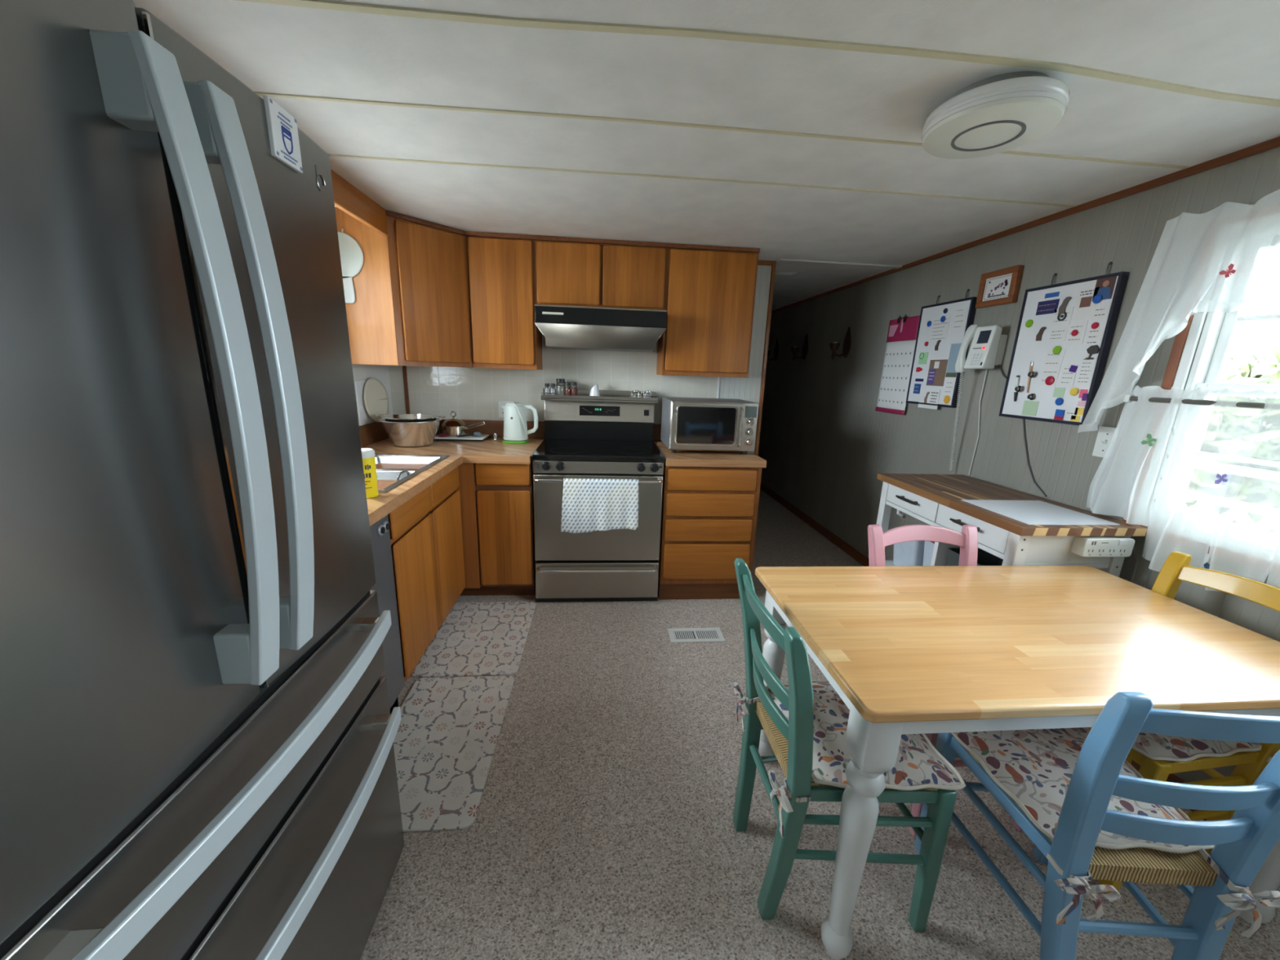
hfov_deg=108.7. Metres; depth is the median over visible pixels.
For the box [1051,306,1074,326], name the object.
card
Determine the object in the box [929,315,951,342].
note
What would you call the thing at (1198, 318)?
trim
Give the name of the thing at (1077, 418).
sticky note
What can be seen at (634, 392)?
salt shaker
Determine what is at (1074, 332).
round magnet
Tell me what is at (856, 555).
baseboard
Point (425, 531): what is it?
base cabinet
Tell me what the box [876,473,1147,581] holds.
kitchen cart
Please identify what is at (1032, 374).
magnet
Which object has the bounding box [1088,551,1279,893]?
dining chair
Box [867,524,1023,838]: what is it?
dining chair
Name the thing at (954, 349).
picture
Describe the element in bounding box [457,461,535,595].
base cabinet
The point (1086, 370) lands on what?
note
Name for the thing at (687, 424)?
microwave
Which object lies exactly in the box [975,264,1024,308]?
framed print
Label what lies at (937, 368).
flyer
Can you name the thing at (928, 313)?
whiteboard
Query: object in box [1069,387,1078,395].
round magnet
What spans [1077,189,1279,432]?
curtain valance
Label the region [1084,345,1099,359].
magnet
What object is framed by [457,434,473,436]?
spoon
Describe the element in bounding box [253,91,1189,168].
trim
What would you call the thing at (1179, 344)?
trim
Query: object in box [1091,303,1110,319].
card
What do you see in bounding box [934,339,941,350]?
magnet
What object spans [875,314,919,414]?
wall calendar
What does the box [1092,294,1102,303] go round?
round magnet
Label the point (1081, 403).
sticky note
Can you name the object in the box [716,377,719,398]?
trim
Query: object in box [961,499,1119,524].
paper sheet
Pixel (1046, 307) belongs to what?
card
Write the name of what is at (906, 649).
dining table
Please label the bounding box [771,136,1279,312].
trim
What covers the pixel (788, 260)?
trim
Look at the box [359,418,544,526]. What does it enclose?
countertop
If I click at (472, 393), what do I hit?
backsplash
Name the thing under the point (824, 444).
wall
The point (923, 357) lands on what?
card
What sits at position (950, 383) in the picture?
flyer
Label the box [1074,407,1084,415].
sticky note
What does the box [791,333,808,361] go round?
candle sconce
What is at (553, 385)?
spice jar
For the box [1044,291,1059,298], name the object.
card
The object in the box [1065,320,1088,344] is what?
card
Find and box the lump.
[473,431,480,436]
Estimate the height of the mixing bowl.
0.155 m
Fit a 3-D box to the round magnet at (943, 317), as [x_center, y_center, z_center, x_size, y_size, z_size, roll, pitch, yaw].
[1.783,-0.948,2.704,0.008,0.036,0.036,1,13,-5]
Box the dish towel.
[560,478,638,533]
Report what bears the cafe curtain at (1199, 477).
hanging from the curtain rod
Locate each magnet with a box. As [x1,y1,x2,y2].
[262,94,302,173]
[915,367,922,371]
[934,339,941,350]
[940,315,945,322]
[1014,386,1022,391]
[1025,319,1033,327]
[1026,393,1035,399]
[1027,371,1035,377]
[1035,326,1046,341]
[1044,376,1054,385]
[1052,346,1061,354]
[1053,408,1065,420]
[1054,397,1063,405]
[1057,296,1071,314]
[1057,311,1066,320]
[1068,364,1077,372]
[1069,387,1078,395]
[1071,329,1078,336]
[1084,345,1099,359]
[1091,322,1098,328]
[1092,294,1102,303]
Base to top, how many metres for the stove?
1.195 m
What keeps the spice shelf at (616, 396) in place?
on the stove
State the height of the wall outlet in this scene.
0.113 m
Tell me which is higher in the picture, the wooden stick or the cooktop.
the wooden stick
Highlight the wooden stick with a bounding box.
[1026,361,1033,392]
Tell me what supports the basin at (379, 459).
in the sink at (432, 460)
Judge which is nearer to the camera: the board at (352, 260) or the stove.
the board at (352, 260)
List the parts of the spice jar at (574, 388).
lid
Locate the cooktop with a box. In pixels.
[531,439,665,462]
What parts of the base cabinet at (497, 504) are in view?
filler panel, drawer, door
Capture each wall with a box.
[351,364,392,426]
[757,146,1279,782]
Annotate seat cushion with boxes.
[733,680,965,837]
[951,727,1279,937]
[1131,731,1271,761]
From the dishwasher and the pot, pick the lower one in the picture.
the dishwasher
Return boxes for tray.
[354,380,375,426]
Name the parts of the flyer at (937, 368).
purple panel, white panel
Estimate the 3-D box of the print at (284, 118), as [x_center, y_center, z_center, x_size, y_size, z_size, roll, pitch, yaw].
[-0.595,-0.601,0.770,0.001,0.016,0.036,1,13,-5]
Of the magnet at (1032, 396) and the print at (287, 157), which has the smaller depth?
the print at (287, 157)
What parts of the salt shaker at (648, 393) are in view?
glass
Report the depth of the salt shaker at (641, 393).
3.15 m
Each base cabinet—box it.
[375,463,465,683]
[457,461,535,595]
[657,462,761,599]
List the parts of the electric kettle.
lid, cord, handle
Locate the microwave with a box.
[660,396,759,453]
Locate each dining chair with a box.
[732,558,956,932]
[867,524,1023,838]
[914,692,1279,959]
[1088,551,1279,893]
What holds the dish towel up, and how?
hanging from the stove
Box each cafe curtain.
[1085,385,1279,591]
[1266,539,1279,588]
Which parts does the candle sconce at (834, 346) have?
arm, plate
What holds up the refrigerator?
on the floor
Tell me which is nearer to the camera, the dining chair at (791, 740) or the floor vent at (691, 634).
the dining chair at (791, 740)
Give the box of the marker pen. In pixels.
[1013,375,1019,401]
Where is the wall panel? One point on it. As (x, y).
(748, 388)
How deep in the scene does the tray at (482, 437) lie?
3.02 m
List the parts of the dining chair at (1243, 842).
leg, leg, seat frame, seat, post, post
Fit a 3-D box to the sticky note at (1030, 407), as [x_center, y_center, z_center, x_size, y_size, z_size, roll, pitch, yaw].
[1.831,-0.337,2.154,0.001,0.068,0.073,1,13,-5]
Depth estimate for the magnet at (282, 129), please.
0.77 m
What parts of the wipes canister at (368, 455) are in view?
lid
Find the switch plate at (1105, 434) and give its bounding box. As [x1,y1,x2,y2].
[1092,426,1115,457]
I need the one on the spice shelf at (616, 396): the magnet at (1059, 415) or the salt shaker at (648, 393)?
the salt shaker at (648, 393)
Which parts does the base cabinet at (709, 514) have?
drawer, drawer, drawer, drawer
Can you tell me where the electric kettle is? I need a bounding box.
[501,401,537,444]
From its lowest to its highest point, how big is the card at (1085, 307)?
0.120 m
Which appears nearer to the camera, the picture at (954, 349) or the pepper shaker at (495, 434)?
the picture at (954, 349)
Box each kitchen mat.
[393,675,514,832]
[411,601,535,677]
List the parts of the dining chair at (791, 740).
post, post, seat, seat frame, leg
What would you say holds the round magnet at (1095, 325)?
attached to the whiteboard at (1026, 349)
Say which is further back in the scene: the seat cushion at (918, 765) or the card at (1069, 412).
the card at (1069, 412)
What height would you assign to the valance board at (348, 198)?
0.123 m
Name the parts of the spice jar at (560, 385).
lid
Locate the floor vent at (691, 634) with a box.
[667,627,725,642]
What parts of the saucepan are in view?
lid knob, lid, handle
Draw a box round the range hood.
[534,304,666,352]
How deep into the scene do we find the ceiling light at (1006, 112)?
1.19 m
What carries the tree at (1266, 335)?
on the ground
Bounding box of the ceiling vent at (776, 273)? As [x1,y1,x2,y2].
[774,271,795,275]
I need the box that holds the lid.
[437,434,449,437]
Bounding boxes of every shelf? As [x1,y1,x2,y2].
[541,388,657,403]
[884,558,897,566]
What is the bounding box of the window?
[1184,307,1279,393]
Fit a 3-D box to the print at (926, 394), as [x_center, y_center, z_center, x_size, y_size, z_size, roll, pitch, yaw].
[1.769,-0.509,2.831,0.001,0.070,0.040,1,13,-5]
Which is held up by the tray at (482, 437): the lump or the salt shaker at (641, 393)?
the lump
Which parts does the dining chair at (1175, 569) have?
leg, post, seat frame, post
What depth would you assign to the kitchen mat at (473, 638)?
2.38 m
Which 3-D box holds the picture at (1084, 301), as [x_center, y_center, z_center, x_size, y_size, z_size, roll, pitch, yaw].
[1.856,-0.741,1.912,0.001,0.040,0.044,1,13,-5]
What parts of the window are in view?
frame, sash, pane, sash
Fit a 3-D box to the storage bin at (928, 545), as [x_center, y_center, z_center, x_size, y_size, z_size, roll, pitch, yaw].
[1.569,0.406,2.270,0.306,0.238,0.138,1,13,-5]
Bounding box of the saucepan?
[440,411,484,436]
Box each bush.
[1221,333,1279,384]
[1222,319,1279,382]
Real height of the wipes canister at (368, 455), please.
0.176 m
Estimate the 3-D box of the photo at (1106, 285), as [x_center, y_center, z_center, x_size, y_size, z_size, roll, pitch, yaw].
[1.863,-0.767,1.843,0.002,0.083,0.074,1,13,-5]
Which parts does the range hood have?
panel, filter panel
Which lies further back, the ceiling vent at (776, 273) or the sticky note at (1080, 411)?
the ceiling vent at (776, 273)
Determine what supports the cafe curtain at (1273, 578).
hanging from the curtain rod
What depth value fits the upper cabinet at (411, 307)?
2.49 m
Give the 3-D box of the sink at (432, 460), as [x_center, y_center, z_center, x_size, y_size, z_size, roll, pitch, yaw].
[-1.234,-0.041,2.126,0.446,0.314,0.781,1,13,-5]
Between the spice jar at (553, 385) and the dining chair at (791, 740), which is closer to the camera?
the dining chair at (791, 740)
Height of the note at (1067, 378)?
0.092 m
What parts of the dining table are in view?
leg, leg, leg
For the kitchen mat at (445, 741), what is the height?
0.008 m
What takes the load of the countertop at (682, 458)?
on the base cabinet at (709, 514)
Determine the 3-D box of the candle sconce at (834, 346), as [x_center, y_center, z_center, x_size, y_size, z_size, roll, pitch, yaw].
[1.646,-1.127,3.793,0.156,0.268,0.090,1,13,-5]
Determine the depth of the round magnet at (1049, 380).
2.05 m
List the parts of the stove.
knob, knob, storage drawer, handle, oven door, handle, control panel, backguard panel, display panel, knob, knob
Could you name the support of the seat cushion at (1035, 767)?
on the dining chair at (1243, 842)
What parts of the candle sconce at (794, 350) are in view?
arm, plate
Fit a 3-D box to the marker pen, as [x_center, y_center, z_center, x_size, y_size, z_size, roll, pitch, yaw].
[1.819,-0.443,2.220,0.014,0.123,0.023,1,13,-5]
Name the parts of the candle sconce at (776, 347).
plate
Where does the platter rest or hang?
on the countertop at (374, 436)
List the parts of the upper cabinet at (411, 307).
panel, trim, door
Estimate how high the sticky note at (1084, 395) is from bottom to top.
0.030 m
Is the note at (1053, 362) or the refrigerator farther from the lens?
the note at (1053, 362)
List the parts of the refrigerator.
handle mount, handle mount, door, drawer, handle mount, handle, trim, handle, handle mount, door, handle, handle mount, drawer, handle, handle mount, handle mount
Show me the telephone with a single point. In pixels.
(987, 348)
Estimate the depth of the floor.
1.38 m
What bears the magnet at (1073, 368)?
attached to the whiteboard at (1026, 349)
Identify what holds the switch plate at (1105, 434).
attached to the wall at (824, 444)
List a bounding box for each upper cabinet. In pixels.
[334,207,472,367]
[465,231,542,369]
[534,235,667,310]
[656,243,759,377]
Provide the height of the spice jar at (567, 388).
0.105 m
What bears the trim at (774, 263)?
attached to the wall panel
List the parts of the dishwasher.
knob, knob, toe panel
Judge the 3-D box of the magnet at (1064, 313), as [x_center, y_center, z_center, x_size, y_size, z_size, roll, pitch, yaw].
[1.845,-0.716,2.007,0.012,0.039,0.039,1,13,-5]
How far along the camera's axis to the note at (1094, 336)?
1.88 m
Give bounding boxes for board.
[330,168,388,236]
[337,228,364,303]
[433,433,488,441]
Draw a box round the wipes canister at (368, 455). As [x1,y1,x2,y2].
[360,448,378,498]
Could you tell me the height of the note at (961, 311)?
0.133 m
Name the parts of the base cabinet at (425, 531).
drawer, door, frame, drawer, door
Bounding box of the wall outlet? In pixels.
[497,400,509,417]
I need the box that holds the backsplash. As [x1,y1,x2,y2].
[388,333,718,424]
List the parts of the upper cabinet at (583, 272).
door, trim, door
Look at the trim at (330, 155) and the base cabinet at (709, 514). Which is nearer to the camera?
the trim at (330, 155)
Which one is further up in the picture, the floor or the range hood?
the range hood
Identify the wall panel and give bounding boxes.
[718,265,771,453]
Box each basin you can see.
[374,455,440,463]
[376,470,414,478]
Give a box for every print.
[277,111,292,130]
[280,150,297,164]
[364,464,372,488]
[888,319,903,337]
[924,391,929,403]
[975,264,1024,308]
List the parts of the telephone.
coiled cord, wall cord, line cord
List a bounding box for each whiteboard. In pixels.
[906,288,977,408]
[999,261,1129,425]
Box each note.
[917,388,940,409]
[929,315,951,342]
[951,304,968,331]
[1021,400,1039,416]
[1038,347,1066,386]
[1053,386,1065,397]
[1058,364,1078,386]
[1070,415,1079,422]
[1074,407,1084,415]
[1075,355,1097,385]
[1077,400,1085,406]
[1078,389,1088,398]
[1081,393,1088,400]
[1084,325,1104,346]
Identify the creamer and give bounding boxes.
[589,382,599,395]
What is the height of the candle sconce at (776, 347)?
0.268 m
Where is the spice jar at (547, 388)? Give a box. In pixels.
[544,382,550,395]
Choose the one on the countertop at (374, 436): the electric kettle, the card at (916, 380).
the electric kettle
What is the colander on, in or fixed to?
in the mixing bowl
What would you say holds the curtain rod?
attached to the wall at (824, 444)
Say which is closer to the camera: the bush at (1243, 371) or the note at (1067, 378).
the note at (1067, 378)
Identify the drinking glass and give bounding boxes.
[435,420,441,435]
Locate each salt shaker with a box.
[632,389,639,397]
[639,391,645,397]
[644,390,651,397]
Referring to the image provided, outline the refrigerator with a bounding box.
[0,0,404,959]
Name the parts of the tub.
handle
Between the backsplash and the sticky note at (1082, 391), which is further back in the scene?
the backsplash
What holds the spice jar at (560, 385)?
on the spice shelf at (616, 396)
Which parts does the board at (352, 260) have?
handle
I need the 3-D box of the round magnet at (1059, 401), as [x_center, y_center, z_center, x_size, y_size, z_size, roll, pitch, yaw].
[1.838,-0.344,2.015,0.008,0.034,0.034,1,13,-5]
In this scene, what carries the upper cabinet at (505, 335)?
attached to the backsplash
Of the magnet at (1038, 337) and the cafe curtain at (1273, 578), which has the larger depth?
the magnet at (1038, 337)
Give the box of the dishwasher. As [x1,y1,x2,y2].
[369,514,404,714]
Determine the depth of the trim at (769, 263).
3.10 m
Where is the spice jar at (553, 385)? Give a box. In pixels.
[550,383,555,395]
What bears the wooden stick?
attached to the whiteboard at (1026, 349)
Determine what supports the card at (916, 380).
attached to the whiteboard at (928, 313)
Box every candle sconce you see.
[766,338,778,362]
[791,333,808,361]
[829,326,850,359]
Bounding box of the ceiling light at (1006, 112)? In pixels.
[921,71,1070,159]
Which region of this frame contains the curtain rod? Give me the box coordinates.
[1124,394,1265,408]
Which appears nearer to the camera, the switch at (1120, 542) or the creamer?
the switch at (1120, 542)
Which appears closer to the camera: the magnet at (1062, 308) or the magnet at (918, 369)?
the magnet at (1062, 308)
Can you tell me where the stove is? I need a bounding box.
[531,400,665,602]
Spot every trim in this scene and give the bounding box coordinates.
[235,0,1279,106]
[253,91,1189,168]
[328,154,1075,207]
[402,365,409,413]
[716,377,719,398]
[754,261,776,455]
[757,260,773,266]
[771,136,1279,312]
[777,258,902,268]
[1121,314,1210,553]
[1142,311,1207,526]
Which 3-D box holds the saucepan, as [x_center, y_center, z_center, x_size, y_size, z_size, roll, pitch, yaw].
[-1.179,-0.381,3.089,0.303,0.162,0.160,1,13,-5]
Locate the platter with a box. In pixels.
[363,377,388,422]
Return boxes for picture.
[945,342,961,377]
[1079,296,1092,307]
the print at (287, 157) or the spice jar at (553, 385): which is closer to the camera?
the print at (287, 157)
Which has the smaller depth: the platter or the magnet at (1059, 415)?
the magnet at (1059, 415)
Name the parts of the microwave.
door, window trim, handle, knob, knob, knob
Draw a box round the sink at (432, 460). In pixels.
[374,453,449,493]
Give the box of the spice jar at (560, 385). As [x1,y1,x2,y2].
[555,378,564,395]
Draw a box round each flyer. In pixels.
[926,359,948,386]
[942,378,955,404]
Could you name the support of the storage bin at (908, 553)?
on the kitchen cart
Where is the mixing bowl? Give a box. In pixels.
[378,417,442,446]
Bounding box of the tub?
[377,469,409,480]
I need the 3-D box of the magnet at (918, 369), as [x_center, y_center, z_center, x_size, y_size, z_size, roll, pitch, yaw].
[1.765,-0.699,2.901,0.005,0.029,0.052,1,13,-5]
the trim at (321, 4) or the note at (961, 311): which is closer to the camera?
the trim at (321, 4)
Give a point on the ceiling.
(1233, 46)
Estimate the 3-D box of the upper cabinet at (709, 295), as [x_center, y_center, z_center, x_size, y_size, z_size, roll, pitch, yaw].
[0.424,-1.077,3.011,0.569,0.772,0.305,1,13,-5]
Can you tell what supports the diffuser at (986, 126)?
attached to the ceiling light at (1006, 112)
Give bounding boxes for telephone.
[949,324,1047,497]
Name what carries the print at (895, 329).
on the wall calendar
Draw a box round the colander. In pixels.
[375,413,445,422]
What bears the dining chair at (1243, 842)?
on the floor
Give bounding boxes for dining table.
[755,565,1279,959]
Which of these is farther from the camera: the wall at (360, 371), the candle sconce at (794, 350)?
the candle sconce at (794, 350)
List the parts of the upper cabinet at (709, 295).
trim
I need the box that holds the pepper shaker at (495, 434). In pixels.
[493,433,497,439]
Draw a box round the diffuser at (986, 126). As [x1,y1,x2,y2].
[922,96,1064,159]
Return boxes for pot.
[440,424,466,436]
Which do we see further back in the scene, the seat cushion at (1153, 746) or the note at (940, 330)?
the note at (940, 330)
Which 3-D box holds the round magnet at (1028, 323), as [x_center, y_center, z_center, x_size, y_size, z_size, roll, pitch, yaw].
[1.830,-0.737,2.161,0.008,0.036,0.036,1,13,-5]
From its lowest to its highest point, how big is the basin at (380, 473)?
0.161 m
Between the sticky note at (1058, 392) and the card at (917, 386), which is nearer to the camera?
the sticky note at (1058, 392)
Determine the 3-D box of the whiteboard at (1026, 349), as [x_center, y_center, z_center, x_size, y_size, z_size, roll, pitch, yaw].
[1.858,-0.591,2.043,0.034,0.651,0.420,1,13,-5]
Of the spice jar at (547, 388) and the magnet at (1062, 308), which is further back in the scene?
the spice jar at (547, 388)
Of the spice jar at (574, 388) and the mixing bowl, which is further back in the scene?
the spice jar at (574, 388)
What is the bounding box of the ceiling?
[133,0,1279,310]
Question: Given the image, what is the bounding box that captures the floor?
[360,488,1279,959]
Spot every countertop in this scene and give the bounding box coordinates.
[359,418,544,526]
[653,424,766,467]
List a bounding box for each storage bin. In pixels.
[893,527,924,566]
[922,541,934,565]
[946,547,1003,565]
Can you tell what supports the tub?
in the sink at (432, 460)
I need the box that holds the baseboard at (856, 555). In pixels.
[760,482,1207,821]
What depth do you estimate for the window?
1.55 m
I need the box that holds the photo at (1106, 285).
[1091,275,1116,301]
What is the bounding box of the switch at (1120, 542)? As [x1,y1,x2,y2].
[1118,540,1129,545]
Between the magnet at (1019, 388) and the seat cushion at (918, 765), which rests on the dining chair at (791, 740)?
the seat cushion at (918, 765)
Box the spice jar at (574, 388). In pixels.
[571,382,577,395]
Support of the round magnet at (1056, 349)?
attached to the whiteboard at (1026, 349)
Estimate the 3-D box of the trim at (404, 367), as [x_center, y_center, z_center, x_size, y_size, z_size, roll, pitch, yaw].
[-1.582,-0.602,3.110,0.024,0.370,0.008,1,13,-5]
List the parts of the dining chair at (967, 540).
post, leg, post, leg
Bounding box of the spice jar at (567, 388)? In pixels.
[564,382,570,395]
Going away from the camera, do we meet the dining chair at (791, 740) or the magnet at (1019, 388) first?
the dining chair at (791, 740)
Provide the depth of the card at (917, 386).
2.92 m
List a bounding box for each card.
[913,383,920,393]
[915,378,923,382]
[918,351,928,364]
[1035,298,1059,315]
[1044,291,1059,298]
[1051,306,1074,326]
[1063,406,1077,419]
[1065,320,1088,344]
[1072,286,1099,319]
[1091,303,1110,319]
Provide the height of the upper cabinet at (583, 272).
0.400 m
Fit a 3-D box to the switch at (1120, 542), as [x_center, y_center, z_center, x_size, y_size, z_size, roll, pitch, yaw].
[1.779,0.232,1.687,0.040,0.020,0.002,1,13,-5]

